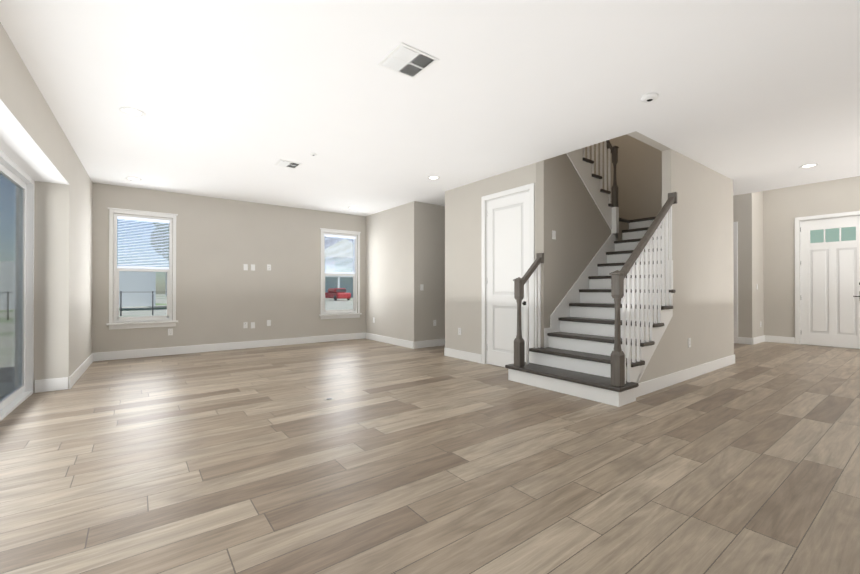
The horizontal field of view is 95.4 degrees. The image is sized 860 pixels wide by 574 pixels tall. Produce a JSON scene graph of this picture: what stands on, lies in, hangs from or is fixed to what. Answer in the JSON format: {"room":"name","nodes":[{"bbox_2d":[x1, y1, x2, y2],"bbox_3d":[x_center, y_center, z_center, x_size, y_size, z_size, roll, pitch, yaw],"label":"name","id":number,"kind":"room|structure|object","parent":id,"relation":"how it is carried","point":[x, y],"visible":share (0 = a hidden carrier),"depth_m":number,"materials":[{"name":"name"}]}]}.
{"room":"empty living room","nodes":[
{"label":"empty living room","id":0,"kind":"room"},
{"bbox_2d":[0,339,859,573],"bbox_3d":[2.564,1.186,4.961,13.220,0.080,11.400,0,0,-37],"label":"floor","id":1,"kind":"structure","parent":0,"point":[392,459],"depth_m":2.43,"materials":[{"name":"brown wood"}]},
{"bbox_2d":[505,140,676,406],"bbox_3d":[2.471,-1.008,5.657,3.460,4.314,2.328,0,0,-37],"label":"staircase","id":2,"kind":"structure","parent":1,"relation":"on","point":[601,316],"depth_m":4.60,"materials":[{"name":"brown wood"}]},
{"bbox_2d":[0,22,859,392],"bbox_3d":[2.564,-1.654,4.975,13.220,5.600,11.400,0,0,-37],"label":"wall","id":3,"kind":"structure","parent":0,"point":[222,294],"depth_m":6.51,"materials":[{"name":"beige paint"}]},
{"bbox_2d":[0,150,34,420],"bbox_3d":[-2.640,-0.015,1.810,0.288,2.290,5.847,0,0,-37],"label":"door","id":4,"kind":"structure","parent":3,"relation":"in","point":[17,185],"depth_m":3.92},
{"bbox_2d":[106,207,177,329],"bbox_3d":[-4.730,-0.289,6.469,0.950,1.925,0.190,0,0,-37],"label":"window","id":5,"kind":"structure","parent":3,"relation":"in","point":[116,321],"depth_m":6.44,"materials":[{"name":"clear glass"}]},
{"bbox_2d":[168,328,172,335],"bbox_3d":[-4.413,0.765,6.651,0.072,0.116,0.008,0,0,-37],"label":"electrical outlet","id":6,"kind":"object","parent":3,"relation":"attached to","point":[170,331],"visible":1,"depth_m":6.65,"materials":[{"name":"white plastic"}]},
{"bbox_2d":[243,322,247,327],"bbox_3d":[-3.470,0.718,7.360,0.072,0.116,0.008,0,0,-37],"label":"electrical outlet","id":7,"kind":"object","parent":3,"relation":"attached to","point":[245,324],"visible":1,"depth_m":7.36,"materials":[{"name":"white plastic"}]},
{"bbox_2d":[319,228,361,318],"bbox_3d":[-1.965,-0.279,8.550,0.970,1.925,0.190,0,0,-37],"label":"window","id":8,"kind":"structure","parent":3,"relation":"in","point":[334,314],"depth_m":8.56,"materials":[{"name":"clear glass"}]},
{"bbox_2d":[35,183,859,397],"bbox_3d":[2.533,-0.139,4.925,11.716,2.570,11.130,0,0,-37],"label":"baseboard","id":9,"kind":"structure","parent":3,"relation":"attached to","point":[642,388],"depth_m":6.35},
{"bbox_2d":[487,191,529,366],"bbox_3d":[1.085,-0.068,5.518,0.111,2.418,0.812,0,0,-37],"label":"closet door","id":10,"kind":"structure","parent":3,"relation":"in","point":[508,239],"depth_m":5.55,"materials":[{"name":"white wood"}]},
{"bbox_2d":[552,230,555,239],"bbox_3d":[1.627,-0.683,5.134,0.072,0.116,0.006,0,0,-37],"label":"light switch","id":11,"kind":"object","parent":3,"relation":"attached to","point":[553,234],"visible":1,"depth_m":5.12,"materials":[{"name":"white plastic"}]},
{"bbox_2d":[800,216,859,348],"bbox_3d":[7.783,-0.084,7.568,0.148,2.486,0.912,0,0,-37],"label":"front door","id":12,"kind":"structure","parent":3,"relation":"in","point":[830,282],"depth_m":7.57,"materials":[{"name":"white wood"}]},
{"bbox_2d":[0,0,859,215],"bbox_3d":[2.564,-2.850,4.981,13.220,3.408,11.400,0,0,-37],"label":"ceiling","id":13,"kind":"structure","parent":0,"point":[234,99],"depth_m":3.23,"materials":[{"name":"white paint"}]},
{"bbox_2d":[119,107,145,116],"bbox_3d":[-2.766,-1.625,3.642,0.196,0.008,0.196,0,0,-37],"label":"recessed light","id":14,"kind":"object","parent":13,"relation":"in","point":[133,112],"visible":0.98,"depth_m":3.64,"materials":[{"name":"white plastic"}]},
{"bbox_2d":[274,159,301,168],"bbox_3d":[-1.873,-1.615,5.165,0.284,0.013,0.264,0,0,-37],"label":"ceiling vent","id":15,"kind":"object","parent":13,"relation":"in","point":[287,164],"visible":0.96,"depth_m":5.16,"materials":[{"name":"white metal"}]},
{"bbox_2d":[378,42,438,78],"bbox_3d":[-0.159,-1.627,2.838,0.324,0.013,0.324,0,0,-37],"label":"ceiling vent","id":16,"kind":"object","parent":13,"relation":"in","point":[401,58],"visible":1,"depth_m":2.82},
{"bbox_2d":[427,176,439,179],"bbox_3d":[0.052,-1.615,5.800,0.196,0.008,0.196,0,0,-37],"label":"recessed light","id":17,"kind":"object","parent":13,"relation":"in","point":[433,177],"visible":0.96,"depth_m":5.78,"materials":[{"name":"white plastic"}]},
{"bbox_2d":[641,93,657,102],"bbox_3d":[1.877,-1.613,3.343,0.130,0.036,0.130,0,0,-37],"label":"smoke detector","id":18,"kind":"object","parent":13,"relation":"attached to","point":[648,97],"visible":0.98,"depth_m":3.31,"materials":[{"name":"white plastic"}]},
{"bbox_2d":[799,163,818,168],"bbox_3d":[5.071,-1.618,5.234,0.196,0.008,0.196,0,0,-37],"label":"recessed light","id":19,"kind":"object","parent":13,"relation":"in","point":[809,165],"visible":1,"depth_m":5.24,"materials":[{"name":"white plastic"}]},
{"label":"outside","id":20,"kind":"structure","parent":0,"visible":0},
{"bbox_2d":[119,294,352,316],"bbox_3d":[-10.136,1.488,29.719,200.000,0.380,200.000,0,0,-37],"label":"ground","id":21,"kind":"structure","parent":20,"point":[161,300],"depth_m":31.01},
{"bbox_2d":[117,265,166,315],"bbox_3d":[-26.102,-0.114,28.334,20.810,3.450,23.026,0,0,-37],"label":"building","id":22,"kind":"structure","parent":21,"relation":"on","point":[146,299],"depth_m":32.64,"materials":[{"name":"white"}]},
{"bbox_2d":[151,222,168,259],"bbox_3d":[-5.745,-3.962,34.814,65.800,11.501,72.086,0,0,-37],"label":"trees","id":23,"kind":"object","parent":21,"relation":"on","point":[160,239],"depth_m":26.46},
{"bbox_2d":[325,236,352,300],"bbox_3d":[-13.740,-3.690,63.639,22.400,10.950,26.500,0,0,-37],"label":"house","id":24,"kind":"structure","parent":21,"relation":"on","point":[342,291],"depth_m":62.98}
]}

